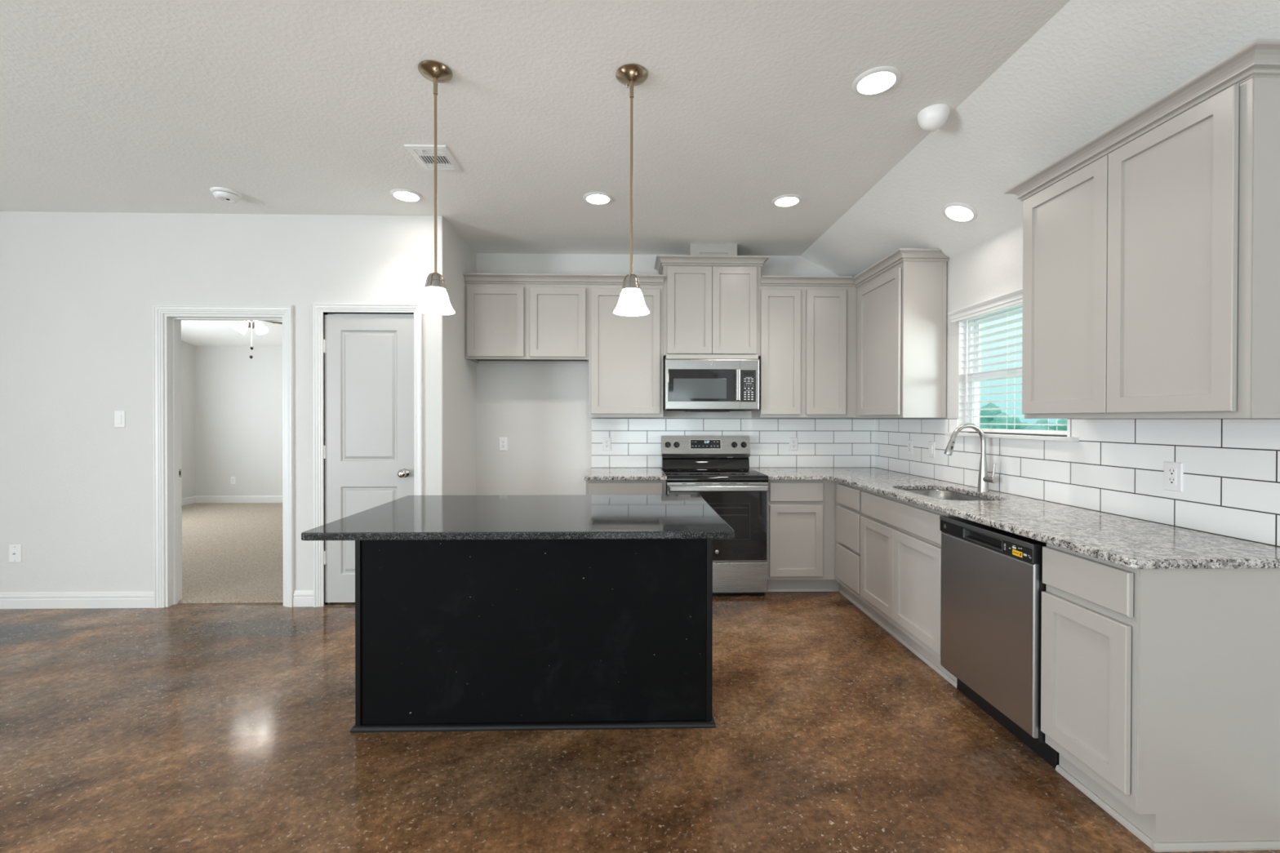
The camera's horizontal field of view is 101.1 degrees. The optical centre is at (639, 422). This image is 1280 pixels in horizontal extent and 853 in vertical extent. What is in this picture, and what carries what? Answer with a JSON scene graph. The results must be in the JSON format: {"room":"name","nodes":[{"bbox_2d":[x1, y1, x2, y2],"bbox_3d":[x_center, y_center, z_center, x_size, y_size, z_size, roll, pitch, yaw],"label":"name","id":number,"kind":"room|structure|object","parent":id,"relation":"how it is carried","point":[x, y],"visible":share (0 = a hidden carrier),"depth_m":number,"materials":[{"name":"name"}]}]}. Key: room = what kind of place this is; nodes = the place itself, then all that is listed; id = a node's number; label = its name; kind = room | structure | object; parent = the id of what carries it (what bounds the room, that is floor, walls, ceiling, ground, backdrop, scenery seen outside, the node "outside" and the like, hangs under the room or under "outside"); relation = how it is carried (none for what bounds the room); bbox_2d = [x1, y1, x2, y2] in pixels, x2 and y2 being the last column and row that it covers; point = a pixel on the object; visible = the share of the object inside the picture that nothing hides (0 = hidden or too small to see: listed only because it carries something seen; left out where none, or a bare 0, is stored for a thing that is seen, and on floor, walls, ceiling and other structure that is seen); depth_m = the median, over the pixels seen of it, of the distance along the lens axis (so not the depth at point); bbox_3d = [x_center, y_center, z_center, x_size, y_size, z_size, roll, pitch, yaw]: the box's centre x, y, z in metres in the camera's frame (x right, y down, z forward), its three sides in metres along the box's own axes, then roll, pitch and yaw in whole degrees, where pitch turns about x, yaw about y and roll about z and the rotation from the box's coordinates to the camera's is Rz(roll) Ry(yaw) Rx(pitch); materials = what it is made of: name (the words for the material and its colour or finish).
{"room":"kitchen","nodes":[
{"label":"kitchen","id":0,"kind":"room"},
{"bbox_2d":[181,340,195,497],"bbox_3d":[-7.007,-0.149,6.031,0.120,2.900,4.502,0,0,-1],"label":"wall","id":1,"kind":"structure","parent":0,"point":[188,350],"depth_m":8.15,"materials":[{"name":"paint"}]},
{"bbox_2d":[0,211,440,604],"bbox_3d":[-3.789,-0.085,3.797,4.706,2.805,0.120,0,0,-1],"label":"wall","id":2,"kind":"structure","parent":0,"point":[79,291],"depth_m":3.74,"materials":[{"name":"paint"}]},
{"bbox_2d":[8,544,22,562],"bbox_3d":[-4.422,0.931,3.720,0.086,0.125,0.015,0,0,-1],"label":"cable plate","id":3,"kind":"object","parent":2,"relation":"attached to","point":[15,550],"visible":1,"depth_m":3.72,"materials":[{"name":"white plastic"}]},
{"bbox_2d":[0,591,153,608],"bbox_3d":[-4.796,1.261,3.713,2.692,0.112,0.016,0,0,-1],"label":"baseboard","id":4,"kind":"structure","parent":2,"relation":"attached to","point":[34,600],"depth_m":3.73,"materials":[{"name":"paint"}]},
{"bbox_2d":[114,411,125,427],"bbox_3d":[-3.694,-0.021,3.735,0.074,0.118,0.010,0,0,-1],"label":"light switch","id":5,"kind":"object","parent":2,"relation":"attached to","point":[119,416],"visible":1,"depth_m":3.73,"materials":[{"name":"white plastic"}]},
{"bbox_2d":[152,304,293,608],"bbox_3d":[-2.963,0.244,3.747,0.968,2.151,0.025,0,0,-1],"label":"trim","id":6,"kind":"structure","parent":2,"relation":"attached to","point":[158,310],"depth_m":3.74,"materials":[{"name":"paint"}]},
{"bbox_2d":[164,314,284,607],"bbox_3d":[-2.965,0.274,3.819,0.846,2.090,0.122,0,0,-1],"label":"trim","id":7,"kind":"structure","parent":2,"relation":"attached to","point":[172,322],"depth_m":3.79,"materials":[{"name":"paint"}]},
{"bbox_2d":[293,590,313,606],"bbox_3d":[-2.404,1.264,3.771,0.150,0.112,0.016,0,0,-1],"label":"baseboard","id":8,"kind":"structure","parent":2,"relation":"attached to","point":[301,597],"depth_m":3.76,"materials":[{"name":"paint"}]},
{"bbox_2d":[312,302,422,607],"bbox_3d":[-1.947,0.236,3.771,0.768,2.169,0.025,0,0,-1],"label":"trim","id":9,"kind":"structure","parent":2,"relation":"attached to","point":[318,308],"depth_m":3.76,"materials":[{"name":"paint"}]},
{"bbox_2d":[323,315,413,602],"bbox_3d":[-1.948,0.265,3.778,0.648,2.072,0.106,0,0,-1],"label":"door","id":10,"kind":"structure","parent":2,"relation":"in","point":[368,449],"depth_m":3.79,"materials":[{"name":"paint"}]},
{"bbox_2d":[181,320,282,346],"bbox_3d":[-4.597,-1.384,6.122,4.900,0.425,4.622,0,0,-1],"label":"ceiling","id":11,"kind":"structure","parent":0,"point":[194,332],"depth_m":7.76,"materials":[{"name":"paint"}]},
{"bbox_2d":[233,320,282,358],"bbox_3d":[-4.615,-1.116,6.244,1.286,0.721,1.259,0,0,-1],"label":"ceiling fan","id":12,"kind":"object","parent":11,"relation":"hanging from","point":[260,329],"visible":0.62,"depth_m":6.26,"materials":[{"name":"silver metal"}]},
{"bbox_2d":[195,346,282,495],"bbox_3d":[-4.654,-0.160,8.399,4.940,2.900,0.120,0,0,-1],"label":"wall","id":13,"kind":"structure","parent":0,"point":[238,397],"depth_m":8.30,"materials":[{"name":"paint"}]},
{"bbox_2d":[182,495,282,505],"bbox_3d":[-4.603,1.229,6.247,4.700,0.112,4.202,0,0,-1],"label":"baseboard","id":14,"kind":"structure","parent":13,"relation":"attached to","point":[196,499],"depth_m":8.29,"materials":[{"name":"paint"}]},
{"bbox_2d":[231,476,235,484],"bbox_3d":[-6.418,0.918,8.299,0.074,0.118,0.008,0,0,-1],"label":"wall outlet","id":15,"kind":"object","parent":13,"relation":"attached to","point":[233,478],"visible":1,"depth_m":8.30,"materials":[{"name":"white plastic"}]},
{"bbox_2d":[440,216,475,495],"bbox_3d":[-1.494,-0.084,4.216,0.120,2.805,0.846,0,0,-1],"label":"wall","id":16,"kind":"structure","parent":0,"point":[458,374],"depth_m":4.09,"materials":[{"name":"paint"}]},
{"bbox_2d":[0,0,1070,256],"bbox_3d":[-2.354,-1.538,0.006,7.790,0.150,9.444,0,0,-1],"label":"ceiling","id":17,"kind":"structure","parent":0,"point":[291,107],"depth_m":2.44,"materials":[{"name":"paint"}]},
{"bbox_2d":[209,186,242,203],"bbox_3d":[-2.671,-1.460,3.398,0.166,0.046,0.166,0,0,-1],"label":"smoke detector","id":18,"kind":"object","parent":17,"relation":"attached to","point":[224,194],"visible":1,"depth_m":3.36,"materials":[{"name":"white plastic"}]},
{"bbox_2d":[390,188,422,201],"bbox_3d":[-1.524,-1.476,3.434,0.196,0.010,0.196,0,0,-1],"label":"recessed light","id":19,"kind":"object","parent":17,"relation":"in","point":[406,195],"visible":1,"depth_m":3.41,"materials":[{"name":"white plastic"}]},
{"bbox_2d":[404,144,462,171],"bbox_3d":[-1.149,-1.471,2.949,0.222,0.014,0.292,0,0,-1],"label":"ceiling vent","id":20,"kind":"object","parent":17,"relation":"in","point":[424,154],"visible":0.97,"depth_m":2.93,"materials":[{"name":"white plastic"}]},
{"bbox_2d":[416,60,454,315],"bbox_3d":[-0.858,-0.970,2.210,0.153,1.007,0.153,0,0,-1],"label":"pendant light","id":21,"kind":"object","parent":17,"relation":"hanging from","point":[435,300],"visible":1,"depth_m":2.19,"materials":[{"name":"white glass"}]},
{"bbox_2d":[582,191,613,204],"bbox_3d":[-0.277,-1.475,3.474,0.196,0.010,0.196,0,0,-1],"label":"recessed light","id":22,"kind":"object","parent":17,"relation":"in","point":[593,197],"visible":1,"depth_m":3.45,"materials":[{"name":"white plastic"}]},
{"bbox_2d":[613,63,648,315],"bbox_3d":[-0.036,-0.969,2.230,0.153,1.007,0.153,0,0,-1],"label":"pendant light","id":23,"kind":"object","parent":17,"relation":"hanging from","point":[631,302],"visible":1,"depth_m":2.21,"materials":[{"name":"white glass"}]},
{"bbox_2d":[771,194,802,207],"bbox_3d":[0.979,-1.473,3.510,0.196,0.010,0.196,0,0,-1],"label":"recessed light","id":24,"kind":"object","parent":17,"relation":"in","point":[787,200],"visible":1,"depth_m":3.49,"materials":[{"name":"white plastic"}]},
{"bbox_2d":[851,66,901,95],"bbox_3d":[1.019,-1.466,2.271,0.196,0.010,0.196,0,0,-1],"label":"recessed light","id":25,"kind":"object","parent":17,"relation":"in","point":[878,80],"visible":1,"depth_m":2.25,"materials":[{"name":"white plastic"}]},
{"bbox_2d":[917,103,950,131],"bbox_3d":[1.394,-1.431,2.500,0.136,0.084,0.136,0,0,-1],"label":"smoke detector","id":26,"kind":"object","parent":17,"relation":"attached to","point":[932,117],"depth_m":2.46,"materials":[{"name":"white plastic"}]},
{"bbox_2d":[0,502,1279,852],"bbox_3d":[-2.310,1.382,1.903,9.277,0.138,13.200,0,0,-1],"label":"floor","id":27,"kind":"structure","parent":0,"point":[180,727],"depth_m":2.11,"materials":[{"name":"concrete"}]},
{"bbox_2d":[350,538,715,733],"bbox_3d":[-0.463,0.887,2.609,1.574,0.884,0.677,0,0,-1],"label":"kitchen island","id":28,"kind":"object","parent":27,"relation":"on","point":[468,635],"visible":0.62,"depth_m":2.29,"materials":[{"name":"black paint"}]},
{"bbox_2d":[301,494,734,540],"bbox_3d":[-0.472,0.431,2.498,1.654,0.030,0.988,0,0,-1],"label":"island countertop","id":29,"kind":"structure","parent":28,"relation":"on","point":[518,517],"depth_m":2.25,"materials":[{"name":"black stone"}]},
{"bbox_2d":[586,480,666,494],"bbox_3d":[-0.116,0.878,4.334,0.612,0.883,0.666,0,0,-1],"label":"base cabinet","id":30,"kind":"object","parent":27,"relation":"on","point":[593,486],"visible":0.16,"depth_m":4.00,"materials":[{"name":"beige paint"}]},
{"bbox_2d":[583,467,666,479],"bbox_3d":[-0.118,0.421,4.313,0.624,0.030,0.701,0,0,-1],"label":"countertop","id":31,"kind":"structure","parent":30,"relation":"on","point":[593,473],"depth_m":4.14,"materials":[{"name":"stone"}]},
{"bbox_2d":[661,435,768,594],"bbox_3d":[0.581,0.721,4.305,0.769,1.199,0.739,0,0,-1],"label":"range","id":32,"kind":"object","parent":27,"relation":"on","point":[716,468],"visible":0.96,"depth_m":3.98,"materials":[{"name":"silver metal"}]},
{"bbox_2d":[661,467,768,482],"bbox_3d":[0.581,0.429,4.296,0.769,0.050,0.643,0,0,-1],"label":"cooktop","id":33,"kind":"object","parent":32,"relation":"in","point":[673,474],"depth_m":4.01,"materials":[{"name":"grey glass"}]},
{"bbox_2d":[767,480,839,591],"bbox_3d":[1.261,0.880,4.367,0.590,0.883,0.666,0,0,-1],"label":"base cabinet","id":34,"kind":"object","parent":27,"relation":"on","point":[801,550],"visible":0.86,"depth_m":4.04,"materials":[{"name":"beige paint"}]},
{"bbox_2d":[835,480,871,616],"bbox_3d":[1.805,0.883,3.858,0.636,0.883,0.547,0,0,-1],"label":"base cabinet","id":35,"kind":"object","parent":27,"relation":"on","point":[848,513],"visible":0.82,"depth_m":3.78,"materials":[{"name":"beige paint"}]},
{"bbox_2d":[860,488,956,688],"bbox_3d":[1.823,0.888,3.111,0.636,0.883,0.946,0,0,-1],"label":"base cabinet","id":36,"kind":"object","parent":27,"relation":"on","point":[900,540],"visible":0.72,"depth_m":3.02,"materials":[{"name":"beige paint"}]},
{"bbox_2d":[749,467,1279,568],"bbox_3d":[1.567,0.430,3.162,1.144,0.030,3.085,0,0,-1],"label":"countertop","id":37,"kind":"structure","parent":36,"relation":"on","point":[1128,542],"depth_m":2.12,"materials":[{"name":"stone"}]},
{"bbox_2d":[903,489,990,500],"bbox_3d":[1.807,0.548,3.125,0.445,0.207,0.705,0,0,-1],"label":"sink","id":38,"kind":"object","parent":37,"relation":"in","point":[943,495],"visible":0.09,"depth_m":3.40,"materials":[{"name":"silver metal"}]},
{"bbox_2d":[943,423,997,492],"bbox_3d":[1.961,0.211,3.132,0.267,0.409,0.120,0,0,-1],"label":"faucet","id":39,"kind":"object","parent":37,"relation":"on","point":[984,480],"visible":1,"depth_m":3.15,"materials":[{"name":"silver metal"}]},
{"bbox_2d":[939,515,1059,768],"bbox_3d":[1.809,0.901,2.329,0.624,0.866,0.604,0,0,-1],"label":"dishwasher","id":40,"kind":"object","parent":27,"relation":"on","point":[992,584],"visible":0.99,"depth_m":2.24,"materials":[{"name":"silver metal"}]},
{"bbox_2d":[1040,543,1279,852],"bbox_3d":[1.859,0.895,1.832,0.646,0.883,0.383,0,0,-1],"label":"base cabinet","id":41,"kind":"object","parent":27,"relation":"on","point":[1160,688],"visible":0.94,"depth_m":1.66,"materials":[{"name":"beige paint"}]},
{"bbox_2d":[475,253,875,495],"bbox_3d":[0.344,-0.135,4.743,3.819,2.905,0.120,0,0,-1],"label":"wall","id":42,"kind":"structure","parent":0,"point":[541,407],"depth_m":4.65,"materials":[{"name":"paint"}]},
{"bbox_2d":[498,437,507,450],"bbox_3d":[-1.206,0.193,4.643,0.074,0.118,0.008,0,0,-1],"label":"wall outlet","id":43,"kind":"object","parent":42,"relation":"attached to","point":[503,442],"visible":1,"depth_m":4.64,"materials":[{"name":"white plastic"}]},
{"bbox_2d":[501,440,505,448],"bbox_3d":[-1.206,0.193,4.640,0.033,0.068,0.002,0,0,-1],"label":"receptacle","id":44,"kind":"object","parent":43,"relation":"attached to","point":[503,442],"depth_m":4.64,"materials":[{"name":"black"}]},
{"bbox_2d":[462,273,588,363],"bbox_3d":[-0.932,-0.863,4.460,1.012,0.686,0.375,0,0,-1],"label":"upper cabinet","id":45,"kind":"object","parent":42,"relation":"attached to","point":[509,317],"visible":0.94,"depth_m":4.32,"materials":[{"name":"beige paint"}]},
{"bbox_2d":[588,274,663,417],"bbox_3d":[-0.118,-0.624,4.476,0.615,1.162,0.365,0,0,-1],"label":"upper cabinet","id":46,"kind":"object","parent":42,"relation":"attached to","point":[625,353],"visible":0.86,"depth_m":4.34,"materials":[{"name":"beige paint"}]},
{"bbox_2d":[653,254,769,358],"bbox_3d":[0.595,-0.958,4.489,0.932,0.812,0.369,0,0,-1],"label":"upper cabinet","id":47,"kind":"object","parent":42,"relation":"attached to","point":[712,304],"visible":0.91,"depth_m":4.35,"materials":[{"name":"beige paint"}]},
{"bbox_2d":[662,354,759,412],"bbox_3d":[0.585,-0.318,4.454,0.774,0.464,0.445,0,0,-1],"label":"microwave","id":48,"kind":"object","parent":47,"relation":"attached to","point":[691,383],"visible":1,"depth_m":4.28,"materials":[{"name":"silver metal"}]},
{"bbox_2d":[686,243,737,255],"bbox_3d":[0.609,-1.389,4.521,0.390,0.191,0.300,0,0,-1],"label":"duct cover","id":49,"kind":"object","parent":47,"relation":"on","point":[695,249],"visible":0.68,"depth_m":4.37,"materials":[{"name":"beige paint"}]},
{"bbox_2d":[591,418,875,467],"bbox_3d":[0.837,0.343,4.692,2.533,0.752,0.010,0,0,-1],"label":"tile backsplash","id":50,"kind":"structure","parent":42,"relation":"attached to","point":[635,442],"depth_m":4.69,"materials":[{"name":"white tile"}]},
{"bbox_2d":[602,437,611,450],"bbox_3d":[-0.293,0.194,4.655,0.074,0.118,0.008,0,0,-1],"label":"wall outlet","id":51,"kind":"object","parent":50,"relation":"attached to","point":[606,442],"visible":1,"depth_m":4.65,"materials":[{"name":"white plastic"}]},
{"bbox_2d":[604,440,608,448],"bbox_3d":[-0.293,0.194,4.652,0.033,0.068,0.002,0,0,-1],"label":"receptacle","id":52,"kind":"object","parent":51,"relation":"attached to","point":[606,442],"depth_m":4.65,"materials":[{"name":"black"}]},
{"bbox_2d":[789,437,797,450],"bbox_3d":[1.371,0.196,4.695,0.074,0.118,0.008,0,0,-1],"label":"wall outlet","id":53,"kind":"object","parent":50,"relation":"attached to","point":[793,441],"visible":1,"depth_m":4.69,"materials":[{"name":"white plastic"}]},
{"bbox_2d":[791,440,795,448],"bbox_3d":[1.371,0.196,4.692,0.033,0.068,0.002,0,0,-1],"label":"receptacle","id":54,"kind":"object","parent":53,"relation":"attached to","point":[793,442],"depth_m":4.69,"materials":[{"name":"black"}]},
{"bbox_2d":[751,275,856,417],"bbox_3d":[1.403,-0.622,4.512,0.808,1.162,0.365,0,0,-1],"label":"upper cabinet","id":55,"kind":"object","parent":42,"relation":"attached to","point":[807,358],"visible":0.99,"depth_m":4.38,"materials":[{"name":"beige paint"}]},
{"bbox_2d":[875,221,1073,437],"bbox_3d":[2.293,0.112,0.168,0.140,2.470,9.124,0,0,-1],"label":"wall","id":56,"kind":"structure","parent":0,"point":[992,268],"depth_m":3.40,"materials":[{"name":"paint"}]},
{"bbox_2d":[852,248,949,417],"bbox_3d":[1.944,-0.611,4.014,0.373,1.154,0.840,0,0,-1],"label":"upper cabinet","id":57,"kind":"object","parent":56,"relation":"attached to","point":[901,312],"visible":1,"depth_m":3.66,"materials":[{"name":"beige paint"}]},
{"bbox_2d":[944,306,1079,441],"bbox_3d":[2.181,-0.311,3.097,0.155,0.829,1.030,0,0,-1],"label":"window","id":58,"kind":"structure","parent":56,"relation":"in","point":[1059,437],"depth_m":3.42,"materials":[{"name":"white plastic"}]},
{"bbox_2d":[947,288,1066,435],"bbox_3d":[2.153,-0.339,3.091,0.102,0.802,0.982,0,0,-1],"label":"window blind","id":59,"kind":"object","parent":58,"relation":"attached to","point":[1013,300],"visible":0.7,"depth_m":3.19,"materials":[{"name":"paint"}]},
{"bbox_2d":[874,418,1279,546],"bbox_3d":[2.149,0.204,3.036,0.010,0.452,3.364,0,0,-1],"label":"tile backsplash","id":60,"kind":"structure","parent":56,"relation":"attached to","point":[1231,485],"depth_m":2.31,"materials":[{"name":"white tile"}]},
{"bbox_2d":[907,440,913,455],"bbox_3d":[2.113,0.197,4.118,0.008,0.118,0.074,0,0,-1],"label":"wall outlet","id":61,"kind":"object","parent":60,"relation":"attached to","point":[910,442],"visible":1,"depth_m":4.10,"materials":[{"name":"white plastic"}]},
{"bbox_2d":[908,443,911,452],"bbox_3d":[2.111,0.197,4.118,0.002,0.068,0.033,0,0,-1],"label":"receptacle","id":62,"kind":"object","parent":61,"relation":"attached to","point":[909,444],"depth_m":4.12,"materials":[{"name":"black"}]},
{"bbox_2d":[928,441,934,457],"bbox_3d":[2.120,0.199,3.828,0.010,0.118,0.074,0,0,-1],"label":"light switch","id":63,"kind":"object","parent":60,"relation":"attached to","point":[931,444],"visible":1,"depth_m":3.81,"materials":[{"name":"white plastic"}]},
{"bbox_2d":[1164,461,1183,492],"bbox_3d":[2.161,0.220,2.135,0.008,0.118,0.074,0,0,-1],"label":"wall outlet","id":64,"kind":"object","parent":60,"relation":"attached to","point":[1173,471],"visible":1,"depth_m":2.13,"materials":[{"name":"white plastic"}]},
{"bbox_2d":[1167,467,1176,485],"bbox_3d":[2.158,0.220,2.135,0.002,0.068,0.033,0,0,-1],"label":"receptacle","id":65,"kind":"object","parent":64,"relation":"attached to","point":[1171,472],"depth_m":2.13,"materials":[{"name":"white plastic"}]},
{"bbox_2d":[1004,38,1279,418],"bbox_3d":[1.991,-0.574,2.079,0.373,1.118,1.044,0,0,-1],"label":"upper cabinet","id":66,"kind":"object","parent":56,"relation":"attached to","point":[1151,246],"visible":1,"depth_m":1.86,"materials":[{"name":"beige paint"}]},
{"bbox_2d":[800,0,1279,286],"bbox_3d":[1.953,-1.328,0.111,0.827,0.561,9.444,0,0,-1],"label":"ceiling","id":67,"kind":"structure","parent":0,"point":[1094,64],"depth_m":2.27,"materials":[{"name":"paint"}]},
{"bbox_2d":[942,202,977,222],"bbox_3d":[1.911,-1.253,3.145,0.176,0.090,0.196,0,0,3],"label":"recessed light","id":68,"kind":"object","parent":67,"relation":"in","point":[955,211],"visible":1,"depth_m":3.13,"materials":[{"name":"white plastic"}]},
{"label":"outside","id":69,"kind":"structure","parent":0,"visible":0},
{"bbox_3d":[70.193,1.665,46.715,137.400,0.100,150.000,0,0,-1],"label":"lawn","id":70,"kind":"structure","parent":69,"visible":0},
{"bbox_2d":[978,402,1053,430],"bbox_3d":[29.050,0.237,42.132,3.121,3.691,7.793,0,0,-1],"label":"tree","id":71,"kind":"object","parent":70,"relation":"on","point":[984,412],"visible":0.42,"depth_m":41.13,"materials":[{"name":"green plant"}]},
{"bbox_2d":[1019,418,1066,431],"bbox_3d":[43.086,0.823,38.564,13.962,2.931,52.594,0,0,-1],"label":"hedgerow","id":72,"kind":"object","parent":70,"relation":"on","point":[1042,420],"visible":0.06,"depth_m":50.65,"materials":[{"name":"green plant"}]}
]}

